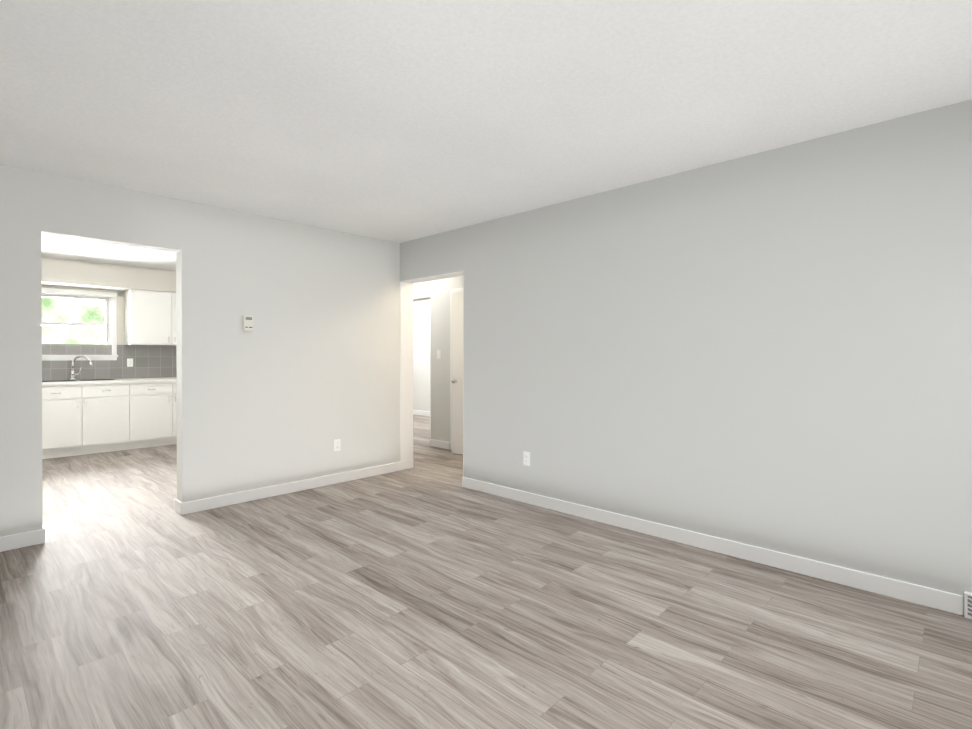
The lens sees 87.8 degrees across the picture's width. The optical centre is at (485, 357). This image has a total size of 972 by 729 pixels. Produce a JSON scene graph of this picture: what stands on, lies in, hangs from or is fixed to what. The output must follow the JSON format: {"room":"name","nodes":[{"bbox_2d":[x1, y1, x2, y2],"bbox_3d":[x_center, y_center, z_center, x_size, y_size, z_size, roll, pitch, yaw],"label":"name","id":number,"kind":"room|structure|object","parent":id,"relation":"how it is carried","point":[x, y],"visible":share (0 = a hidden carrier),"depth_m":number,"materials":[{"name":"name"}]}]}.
{"room":"empty living room","nodes":[
{"label":"empty living room","id":0,"kind":"room"},
{"bbox_2d":[42,285,168,378],"bbox_3d":[-4.895,-0.019,7.291,0.140,2.440,2.754,0,0,43],"label":"wall","id":1,"kind":"structure","parent":0,"point":[120,320],"depth_m":6.99,"materials":[{"name":"grey paint"}]},
{"bbox_2d":[42,344,176,380],"bbox_3d":[-5.162,0.056,6.906,0.003,0.471,3.680,0,0,43],"label":"tile backsplash","id":2,"kind":"structure","parent":1,"relation":"attached to","point":[154,361],"depth_m":6.93,"materials":[{"name":"grey tile"}]},
{"bbox_2d":[127,358,132,366],"bbox_3d":[-4.989,0.066,7.079,0.008,0.115,0.070,0,0,43],"label":"outlet","id":3,"kind":"object","parent":2,"relation":"attached to","point":[129,362],"visible":1,"depth_m":7.08,"materials":[{"name":"white plastic"}]},
{"bbox_2d":[124,289,175,344],"bbox_3d":[-4.578,-0.556,7.273,0.334,0.749,0.976,0,0,43],"label":"upper cabinet","id":4,"kind":"object","parent":1,"relation":"attached to","point":[150,316],"depth_m":6.98,"materials":[{"name":"white wood"}]},
{"bbox_2d":[42,257,175,292],"bbox_3d":[-5.074,-1.084,6.753,0.335,0.305,3.774,0,0,43],"label":"soffit","id":5,"kind":"structure","parent":0,"point":[71,273],"depth_m":6.61,"materials":[{"name":"grey paint"}]},
{"bbox_2d":[0,164,399,536],"bbox_3d":[-2.261,-0.004,4.115,0.140,2.440,4.090,0,0,43],"label":"wall","id":6,"kind":"structure","parent":0,"point":[298,380],"depth_m":4.20,"materials":[{"name":"white paint"}]},
{"bbox_2d":[0,526,44,551],"bbox_3d":[-3.267,1.173,3.060,0.164,0.094,0.887,0,0,43],"label":"baseboard","id":7,"kind":"structure","parent":6,"relation":"attached to","point":[20,540],"depth_m":3.25,"materials":[{"name":"white wood"}]},
{"bbox_2d":[242,315,252,330],"bbox_3d":[-2.003,-0.293,4.257,0.036,0.136,0.088,0,0,43],"label":"thermostat","id":8,"kind":"object","parent":6,"relation":"attached to","point":[247,322],"visible":1,"depth_m":4.24,"materials":[{"name":"white plastic"}]},
{"bbox_2d":[175,459,413,514],"bbox_3d":[-1.634,1.166,4.781,0.164,0.094,2.269,0,0,43],"label":"baseboard","id":9,"kind":"structure","parent":6,"relation":"attached to","point":[184,508],"depth_m":4.49,"materials":[{"name":"white wood"}]},
{"bbox_2d":[334,439,340,450],"bbox_3d":[-1.437,0.843,4.879,0.008,0.115,0.070,0,0,43],"label":"outlet","id":10,"kind":"object","parent":6,"relation":"attached to","point":[337,444],"visible":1,"depth_m":4.88,"materials":[{"name":"white plastic"}]},
{"bbox_2d":[413,299,429,411],"bbox_3d":[-0.081,-0.028,9.331,7.960,2.440,0.140,0,0,43],"label":"wall","id":11,"kind":"structure","parent":0,"point":[421,355],"depth_m":10.42,"materials":[{"name":"white paint"}]},
{"bbox_2d":[413,410,430,416],"bbox_3d":[-0.191,1.145,9.336,7.800,0.094,0.012,0,0,43],"label":"baseboard","id":12,"kind":"structure","parent":11,"relation":"attached to","point":[422,413],"depth_m":10.41,"materials":[{"name":"white wood"}]},
{"bbox_2d":[413,276,462,441],"bbox_3d":[-0.526,-0.016,6.776,2.230,2.440,0.140,0,0,43],"label":"wall","id":13,"kind":"structure","parent":0,"point":[440,368],"depth_m":6.77,"materials":[{"name":"white paint"}]},
{"bbox_2d":[437,350,440,358],"bbox_3d":[-0.634,-0.047,6.773,0.070,0.115,0.012,0,0,43],"label":"light switch","id":14,"kind":"object","parent":13,"relation":"attached to","point":[438,354],"visible":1,"depth_m":6.76,"materials":[{"name":"white plastic"}]},
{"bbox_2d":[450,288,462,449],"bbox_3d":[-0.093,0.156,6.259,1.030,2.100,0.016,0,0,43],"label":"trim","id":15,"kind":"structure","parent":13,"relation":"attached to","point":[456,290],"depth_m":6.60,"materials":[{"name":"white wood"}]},
{"bbox_2d":[0,414,971,728],"bbox_3d":[-1.294,1.259,5.485,11.780,0.100,7.400,0,0,43],"label":"floor","id":16,"kind":"structure","parent":0,"point":[426,592],"depth_m":2.33,"materials":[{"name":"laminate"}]},
{"bbox_2d":[42,381,129,458],"bbox_3d":[-5.194,0.770,6.422,0.619,0.870,0.976,0,0,43],"label":"base cabinet","id":17,"kind":"object","parent":16,"relation":"on","point":[84,417],"depth_m":6.24,"materials":[{"name":"white wood"}]},
{"bbox_2d":[42,377,176,384],"bbox_3d":[-5.022,0.312,6.593,0.630,0.040,3.436,0,0,43],"label":"countertop","id":18,"kind":"structure","parent":17,"relation":"on","point":[108,381],"depth_m":6.36,"materials":[{"name":"white stone"}]},
{"bbox_2d":[42,379,116,382],"bbox_3d":[-5.179,0.289,6.409,0.424,0.007,0.800,0,0,43],"label":"sink","id":19,"kind":"object","parent":18,"relation":"in","point":[71,380],"depth_m":6.38,"materials":[{"name":"silver metal"}]},
{"bbox_2d":[70,355,92,379],"bbox_3d":[-5.277,0.126,6.581,0.174,0.320,0.217,0,0,43],"label":"faucet","id":20,"kind":"object","parent":18,"relation":"on","point":[73,373],"depth_m":6.56,"materials":[{"name":"silver metal"}]},
{"bbox_2d":[130,381,176,448],"bbox_3d":[-4.523,0.767,7.130,0.619,0.870,0.976,0,0,43],"label":"base cabinet","id":21,"kind":"object","parent":16,"relation":"on","point":[153,404],"depth_m":6.76,"materials":[{"name":"white wood"}]},
{"bbox_2d":[0,0,971,270],"bbox_3d":[-1.294,-1.280,5.473,11.780,0.100,7.400,0,0,43],"label":"ceiling","id":22,"kind":"structure","parent":0,"point":[398,120],"depth_m":2.32,"materials":[{"name":"white paint"}]},
{"bbox_2d":[400,99,971,614],"bbox_3d":[1.162,-0.002,3.566,5.583,2.440,0.176,0,0,43],"label":"wall","id":23,"kind":"structure","parent":0,"point":[770,349],"depth_m":3.02,"materials":[{"name":"grey paint"}]},
{"bbox_2d":[400,271,463,476],"bbox_3d":[-0.507,0.148,5.149,0.983,1.938,0.174,0,0,43],"label":"door frame","id":24,"kind":"structure","parent":23,"relation":"attached to","point":[406,370],"depth_m":5.47,"materials":[{"name":"white wood"}]},
{"bbox_2d":[523,451,529,465],"bbox_3d":[0.340,0.843,4.222,0.070,0.115,0.008,0,0,43],"label":"outlet","id":25,"kind":"object","parent":23,"relation":"attached to","point":[526,458],"visible":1,"depth_m":4.22,"materials":[{"name":"white plastic"}]},
{"bbox_2d":[462,477,963,615],"bbox_3d":[1.464,1.172,3.285,4.472,0.094,0.200,0,0,43],"label":"baseboard","id":26,"kind":"structure","parent":23,"relation":"attached to","point":[920,595],"depth_m":3.02,"materials":[{"name":"white"}]},
{"bbox_2d":[964,591,971,618],"bbox_3d":[2.484,1.165,2.172,0.620,0.118,0.034,0,0,43],"label":"air vent","id":27,"kind":"object","parent":23,"relation":"in","point":[968,605],"visible":1,"depth_m":2.37,"materials":[{"name":"white metal"}]},
{"bbox_3d":[-2.895,-0.026,9.023,4.300,2.440,0.140,0,0,43],"label":"wall","id":28,"kind":"structure","parent":0,"visible":0},
{"bbox_2d":[430,439,449,448],"bbox_3d":[-1.111,1.155,7.232,6.560,0.094,0.012,0,0,43],"label":"baseboard","id":29,"kind":"structure","parent":28,"relation":"attached to","point":[440,444],"depth_m":6.75,"materials":[{"name":"white wood"}]},
{"bbox_3d":[0.802,-0.011,5.517,1.430,2.440,0.140,0,0,43],"label":"wall","id":30,"kind":"structure","parent":0,"visible":0},
{"bbox_2d":[451,291,462,454],"bbox_3d":[-0.119,0.188,6.131,0.750,2.021,0.266,0,0,43],"label":"door","id":31,"kind":"structure","parent":30,"relation":"in","point":[457,365],"depth_m":6.29,"materials":[{"name":"white wood"}]},
{"bbox_3d":[-5.516,0.582,6.639,0.140,1.245,0.950,0,0,43],"label":"wall","id":32,"kind":"structure","parent":0,"visible":0},
{"bbox_2d":[42,287,117,360],"bbox_3d":[-5.501,-0.431,6.621,0.180,0.930,1.080,0,0,43],"label":"window","id":33,"kind":"structure","parent":32,"relation":"in","point":[110,300],"depth_m":6.80,"materials":[{"name":"white"}]},
{"label":"outside","id":34,"kind":"structure","parent":0,"visible":0},
{"bbox_2d":[42,297,105,344],"bbox_3d":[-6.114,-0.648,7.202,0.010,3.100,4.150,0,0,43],"label":"window pane","id":35,"kind":"object","parent":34,"point":[71,310],"visible":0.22,"depth_m":7.33,"materials":[{"name":"clear glass"}]}
]}

